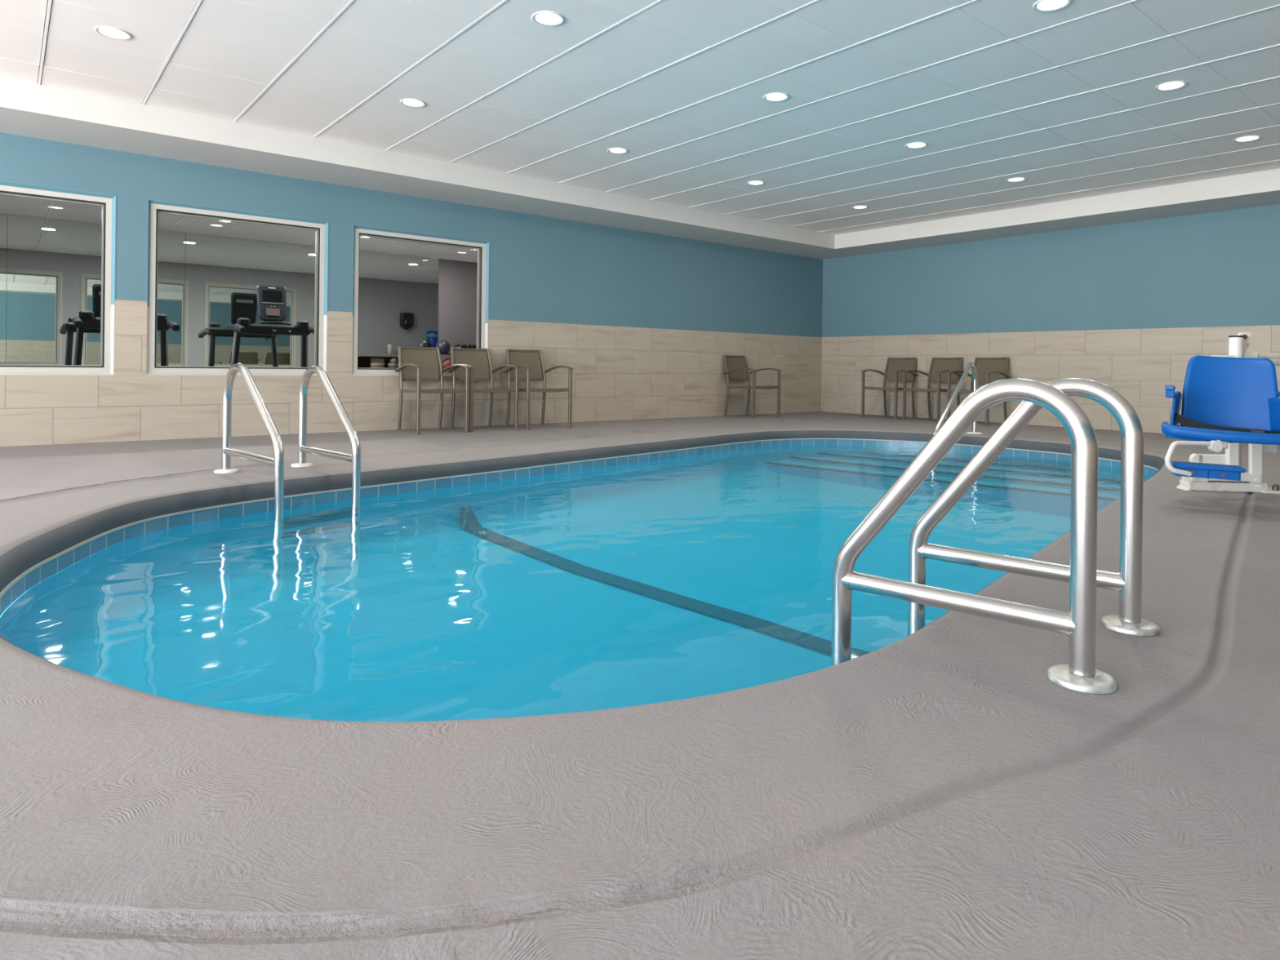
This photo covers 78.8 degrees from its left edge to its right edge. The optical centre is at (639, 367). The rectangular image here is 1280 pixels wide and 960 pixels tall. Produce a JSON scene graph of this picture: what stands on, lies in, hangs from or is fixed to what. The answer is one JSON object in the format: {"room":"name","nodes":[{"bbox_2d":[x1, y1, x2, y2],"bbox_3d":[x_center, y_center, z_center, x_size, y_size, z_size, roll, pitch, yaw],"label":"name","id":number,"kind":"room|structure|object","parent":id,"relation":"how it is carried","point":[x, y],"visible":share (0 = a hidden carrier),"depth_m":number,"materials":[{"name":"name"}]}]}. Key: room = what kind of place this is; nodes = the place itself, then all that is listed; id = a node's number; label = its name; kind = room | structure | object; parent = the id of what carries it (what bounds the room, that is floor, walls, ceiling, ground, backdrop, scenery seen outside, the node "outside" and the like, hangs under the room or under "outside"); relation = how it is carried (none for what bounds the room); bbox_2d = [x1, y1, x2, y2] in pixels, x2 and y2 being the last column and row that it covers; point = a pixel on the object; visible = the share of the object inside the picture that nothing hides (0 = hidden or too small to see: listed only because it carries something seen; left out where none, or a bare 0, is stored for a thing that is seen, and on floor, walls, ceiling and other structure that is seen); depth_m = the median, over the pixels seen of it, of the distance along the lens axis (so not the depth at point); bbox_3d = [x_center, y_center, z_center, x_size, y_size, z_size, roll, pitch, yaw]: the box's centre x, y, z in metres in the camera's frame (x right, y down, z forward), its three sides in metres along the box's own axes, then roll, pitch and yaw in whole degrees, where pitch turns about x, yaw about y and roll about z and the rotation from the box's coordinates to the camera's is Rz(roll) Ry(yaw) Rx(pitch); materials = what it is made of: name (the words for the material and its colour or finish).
{"room":"indoor swimming pool","nodes":[
{"label":"indoor swimming pool","id":0,"kind":"room"},
{"bbox_2d":[0,192,477,262],"bbox_3d":[-4.269,-1.789,9.377,10.100,0.053,3.720,1,0,-39],"label":"ceiling","id":1,"kind":"structure","parent":0,"point":[10,205],"depth_m":10.03,"materials":[{"name":"paint"}]},
{"bbox_2d":[46,205,65,208],"bbox_3d":[-6.545,-1.791,8.732,0.170,0.008,0.170,1,0,-39],"label":"recessed light","id":2,"kind":"object","parent":1,"relation":"in","point":[48,206],"visible":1,"depth_m":8.73,"materials":[{"name":"white"}]},
{"bbox_2d":[208,223,223,226],"bbox_3d":[-5.298,-1.776,9.751,0.170,0.008,0.170,1,0,-39],"label":"recessed light","id":3,"kind":"object","parent":1,"relation":"in","point":[211,224],"visible":1,"depth_m":9.76,"materials":[{"name":"white"}]},
{"bbox_2d":[5,213,477,365],"bbox_3d":[-5.491,-0.702,10.857,10.100,2.640,0.100,1,0,-39],"label":"wall","id":4,"kind":"structure","parent":0,"point":[457,280],"depth_m":12.81,"materials":[{"name":"grey paint"}]},
{"bbox_2d":[0,213,7,364],"bbox_3d":[-8.167,-0.756,8.595,1.830,2.108,0.008,1,0,-39],"label":"wall mirror","id":5,"kind":"object","parent":4,"relation":"attached to","point":[3,217],"visible":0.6,"depth_m":9.15,"materials":[{"name":"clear mirror"}]},
{"bbox_2d":[5,214,185,365],"bbox_3d":[-6.747,-0.740,9.755,1.831,2.108,0.008,1,0,-39],"label":"wall mirror","id":6,"kind":"object","parent":4,"relation":"attached to","point":[54,266],"visible":0.5,"depth_m":9.50,"materials":[{"name":"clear mirror"}]},
{"bbox_2d":[184,232,315,367],"bbox_3d":[-5.339,-0.724,10.906,1.800,2.108,0.008,1,0,-39],"label":"wall mirror","id":7,"kind":"object","parent":4,"relation":"attached to","point":[223,274],"visible":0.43,"depth_m":10.76,"materials":[{"name":"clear mirror"}]},
{"bbox_2d":[358,250,438,368],"bbox_3d":[-3.954,-0.708,12.038,1.772,2.108,0.008,1,0,-39],"label":"wall mirror","id":8,"kind":"object","parent":4,"relation":"attached to","point":[398,300],"visible":0.43,"depth_m":12.13,"materials":[{"name":"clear mirror"}]},
{"bbox_2d":[0,132,822,446],"bbox_3d":[-3.368,-0.543,7.641,16.520,3.500,0.130,1,0,-39],"label":"wall","id":9,"kind":"structure","parent":0,"point":[645,323],"depth_m":8.96,"materials":[{"name":"paint"}]},
{"bbox_2d":[0,181,116,375],"bbox_3d":[-5.120,-0.709,6.213,1.550,1.535,0.145,1,0,-39],"label":"window","id":10,"kind":"structure","parent":9,"relation":"in","point":[108,224],"depth_m":6.62,"materials":[{"name":"metal"},{"name":"white painted metal"}]},
{"bbox_2d":[146,199,328,375],"bbox_3d":[-3.750,-0.693,7.333,1.537,1.535,0.145,1,0,-39],"label":"window","id":11,"kind":"structure","parent":9,"relation":"in","point":[321,227],"depth_m":7.25,"materials":[{"name":"metal"},{"name":"white painted metal"}]},
{"bbox_2d":[351,224,489,375],"bbox_3d":[-2.369,-0.677,8.462,1.545,1.535,0.145,1,0,-39],"label":"window","id":12,"kind":"structure","parent":9,"relation":"in","point":[482,247],"depth_m":8.40,"materials":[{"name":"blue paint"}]},
{"bbox_2d":[0,76,1279,259],"bbox_3d":[0.221,-2.018,3.177,16.400,0.456,11.300,1,0,-39],"label":"trim","id":13,"kind":"structure","parent":9,"relation":"attached to","point":[28,109],"depth_m":7.99,"materials":[{"name":"white paint"}]},
{"bbox_2d":[0,411,1279,959],"bbox_3d":[0.188,0.741,3.186,16.510,0.106,11.410,1,0,-39],"label":"floor","id":14,"kind":"structure","parent":0,"point":[931,793],"depth_m":1.28,"materials":[{"name":"concrete"}]},
{"bbox_2d":[394,346,470,435],"bbox_3d":[-2.173,0.222,8.081,0.574,0.884,0.672,1,0,-39],"label":"armchair","id":15,"kind":"object","parent":14,"relation":"on","point":[418,364],"visible":1,"depth_m":8.19,"materials":[{"name":"brown"}]},
{"bbox_2d":[447,347,519,431],"bbox_3d":[-1.718,0.227,8.453,0.574,0.884,0.672,1,0,-36],"label":"armchair","id":16,"kind":"object","parent":14,"relation":"on","point":[479,361],"visible":0.89,"depth_m":8.58,"materials":[{"name":"brown"}]},
{"bbox_2d":[502,348,573,430],"bbox_3d":[-1.172,0.234,8.783,0.574,0.884,0.672,1,0,-35],"label":"armchair","id":17,"kind":"object","parent":14,"relation":"on","point":[531,363],"visible":0.92,"depth_m":8.91,"materials":[{"name":"brown"}]},
{"bbox_2d":[0,438,1158,721],"bbox_3d":[0.887,1.048,5.247,3.836,0.496,8.219,1,0,41],"label":"swimming pool","id":18,"kind":"object","parent":14,"relation":"in","point":[513,593],"visible":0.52,"depth_m":4.08,"materials":[{"name":"blue liquid"}]},
{"bbox_2d":[213,363,360,571],"bbox_3d":[-2.137,0.546,4.800,0.958,1.137,0.606,1,0,42],"label":"pool ladder","id":19,"kind":"object","parent":18,"relation":"attached to","point":[280,523],"visible":1,"depth_m":4.67,"materials":[{"name":"silver metal"}]},
{"bbox_2d":[542,444,1152,501],"bbox_3d":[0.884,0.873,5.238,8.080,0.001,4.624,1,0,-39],"label":"steps","id":20,"kind":"object","parent":18,"relation":"in","point":[907,451],"visible":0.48,"depth_m":7.42,"materials":[{"name":"blue tile"}]},
{"bbox_2d":[930,362,982,479],"bbox_3d":[3.252,0.526,8.084,0.172,1.162,1.627,1,0,39],"label":"stair handrail","id":21,"kind":"object","parent":18,"relation":"on","point":[971,365],"visible":0.73,"depth_m":8.13,"materials":[{"name":"silver metal"}]},
{"bbox_2d":[722,355,781,418],"bbox_3d":[1.571,0.265,11.155,0.574,0.884,0.672,1,0,-39],"label":"armchair","id":22,"kind":"object","parent":14,"relation":"on","point":[736,367],"visible":1,"depth_m":11.22,"materials":[{"name":"brown"}]},
{"bbox_2d":[861,357,918,419],"bbox_3d":[3.650,0.290,11.341,0.672,0.884,0.574,1,0,-43],"label":"armchair","id":23,"kind":"object","parent":14,"relation":"on","point":[895,366],"visible":0.93,"depth_m":11.41,"materials":[{"name":"brown"}]},
{"bbox_2d":[902,357,962,422],"bbox_3d":[4.086,0.296,10.816,0.672,0.884,0.574,1,0,-38],"label":"armchair","id":24,"kind":"object","parent":14,"relation":"on","point":[940,366],"visible":0.92,"depth_m":10.87,"materials":[{"name":"brown"}]},
{"bbox_2d":[946,357,1010,426],"bbox_3d":[4.496,0.301,10.306,0.672,0.884,0.574,1,0,-39],"label":"armchair","id":25,"kind":"object","parent":14,"relation":"on","point":[988,370],"visible":0.6,"depth_m":10.40,"materials":[{"name":"brown"}]},
{"bbox_2d":[831,377,1159,693],"bbox_3d":[0.955,0.620,2.127,0.703,1.188,0.642,1,0,43],"label":"pool ladder","id":26,"kind":"object","parent":14,"relation":"on","point":[1081,674],"visible":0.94,"depth_m":2.04,"materials":[{"name":"silver metal"}]},
{"bbox_2d":[1161,332,1279,493],"bbox_3d":[3.388,0.259,4.331,1.680,0.945,0.791,1,0,-39],"label":"lift","id":27,"kind":"object","parent":14,"relation":"on","point":[1232,400],"visible":1,"depth_m":4.25,"materials":[{"name":"blue plastic"}]},
{"bbox_2d":[0,0,1279,235],"bbox_3d":[0.231,-2.023,3.176,14.815,0.053,9.685,1,0,-39],"label":"ceiling","id":28,"kind":"structure","parent":0,"point":[1065,101],"depth_m":5.52,"materials":[{"name":"tile"}]},
{"bbox_2d":[93,26,131,39],"bbox_3d":[-3.216,-2.041,4.759,0.190,0.008,0.190,1,0,-39],"label":"recessed light","id":29,"kind":"object","parent":28,"relation":"in","point":[106,31],"visible":1,"depth_m":4.75,"materials":[{"name":"white plastic"}]},
{"bbox_2d":[400,98,426,107],"bbox_3d":[-1.738,-2.024,5.968,0.190,0.008,0.190,1,0,-39],"label":"recessed light","id":30,"kind":"object","parent":28,"relation":"in","point":[415,103],"visible":1,"depth_m":5.97,"materials":[{"name":"white plastic"}]},
{"bbox_2d":[531,10,564,26],"bbox_3d":[-0.529,-2.008,4.489,0.190,0.008,0.190,1,0,-39],"label":"recessed light","id":31,"kind":"object","parent":28,"relation":"in","point":[545,18],"visible":1,"depth_m":4.48,"materials":[{"name":"white plastic"}]},
{"bbox_2d":[607,147,627,154],"bbox_3d":[-0.205,-2.006,7.221,0.190,0.008,0.190,1,0,-39],"label":"recessed light","id":32,"kind":"object","parent":28,"relation":"in","point":[613,150],"visible":1,"depth_m":7.21,"materials":[{"name":"white plastic"}]},
{"bbox_2d":[746,180,764,185],"bbox_3d":[1.251,-1.990,8.410,0.190,0.008,0.190,1,0,-39],"label":"recessed light","id":33,"kind":"object","parent":28,"relation":"in","point":[754,182],"visible":1,"depth_m":8.41,"materials":[{"name":"white"}]},
{"bbox_2d":[763,92,789,102],"bbox_3d":[1.004,-1.990,5.742,0.190,0.008,0.190,1,0,-39],"label":"recessed light","id":34,"kind":"object","parent":28,"relation":"in","point":[776,96],"visible":1,"depth_m":5.74,"materials":[{"name":"white plastic"}]},
{"bbox_2d":[852,205,868,208],"bbox_3d":[2.714,-1.973,9.607,0.190,0.008,0.190,1,0,-39],"label":"recessed light","id":35,"kind":"object","parent":28,"relation":"in","point":[855,206],"visible":1,"depth_m":9.60,"materials":[{"name":"white"}]},
{"bbox_2d":[905,142,928,148],"bbox_3d":[2.459,-1.974,6.932,0.190,0.008,0.190,1,0,-39],"label":"recessed light","id":36,"kind":"object","parent":28,"relation":"in","point":[916,144],"visible":1,"depth_m":6.93,"materials":[{"name":"white plastic"}]},
{"bbox_2d":[1006,177,1026,182],"bbox_3d":[3.923,-1.957,8.128,0.190,0.008,0.190,1,0,-39],"label":"recessed light","id":37,"kind":"object","parent":28,"relation":"in","point":[1017,179],"visible":1,"depth_m":8.13,"materials":[{"name":"white plastic"}]},
{"bbox_2d":[1032,0,1071,12],"bbox_3d":[2.238,-1.974,4.232,0.190,0.008,0.190,1,0,-39],"label":"recessed light","id":38,"kind":"object","parent":28,"relation":"in","point":[1045,6],"visible":1,"depth_m":4.25,"materials":[{"name":"white plastic"}]},
{"bbox_2d":[1154,80,1187,91],"bbox_3d":[3.693,-1.958,5.422,0.190,0.008,0.190,1,0,-39],"label":"recessed light","id":39,"kind":"object","parent":28,"relation":"in","point":[1175,85],"visible":1,"depth_m":5.42,"materials":[{"name":"white plastic"}]},
{"bbox_2d":[1233,135,1262,142],"bbox_3d":[5.157,-1.941,6.618,0.190,0.008,0.190,1,0,-39],"label":"recessed light","id":40,"kind":"object","parent":28,"relation":"in","point":[1249,138],"visible":1,"depth_m":6.61,"materials":[{"name":"white plastic"}]},
{"bbox_2d":[821,204,1279,433],"bbox_3d":[6.597,-0.423,8.406,0.120,3.500,11.300,1,0,-39],"label":"wall","id":41,"kind":"structure","parent":0,"point":[1126,308],"depth_m":9.81,"materials":[{"name":"paint"}]},
{"bbox_3d":[-4.315,0.694,9.399,10.100,0.120,3.770,1,0,-39],"label":"floor","id":42,"kind":"structure","parent":0,"visible":0},
{"bbox_2d":[72,310,179,365],"bbox_3d":[-5.693,-0.237,8.695,0.995,1.709,2.300,1,0,-39],"label":"treadmill","id":43,"kind":"object","parent":42,"relation":"on","point":[86,319],"visible":0.06,"depth_m":8.92,"materials":[{"name":"black"}]},
{"bbox_2d":[231,284,314,367],"bbox_3d":[-4.466,-0.223,9.801,0.995,1.709,2.300,1,0,-39],"label":"treadmill","id":44,"kind":"object","parent":42,"relation":"on","point":[271,300],"visible":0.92,"depth_m":10.23,"materials":[{"name":"black plastic"}]},
{"bbox_3d":[-3.104,0.196,12.301,0.350,0.900,0.280,1,0,-39],"label":"ball rack","id":45,"kind":"object","parent":42,"relation":"on","visible":0},
{"bbox_2d":[435,340,450,353],"bbox_3d":[-3.106,-0.318,12.294,0.230,0.230,0.230,1,0,-39],"label":"medicine ball","id":46,"kind":"object","parent":45,"relation":"on","point":[444,346],"visible":0.89,"depth_m":12.21,"materials":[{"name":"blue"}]},
{"bbox_2d":[441,358,451,368],"bbox_3d":[-3.047,-0.031,12.345,0.220,0.220,0.220,1,0,-39],"label":"medicine ball","id":47,"kind":"object","parent":45,"relation":"on","point":[446,362],"visible":0.47,"depth_m":12.25,"materials":[{"name":"red rubber"}]},
{"bbox_3d":[-2.485,0.168,12.807,1.200,0.970,0.320,1,0,-39],"label":"dumbbell rack","id":48,"kind":"object","parent":42,"relation":"on","visible":0},
{"bbox_2d":[453,344,466,348],"bbox_3d":[-2.881,-0.326,12.478,0.084,0.084,0.276,1,0,-39],"label":"dumbbell","id":49,"kind":"object","parent":48,"relation":"on","point":[464,346],"visible":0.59,"depth_m":12.39,"materials":[{"name":"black metal"}]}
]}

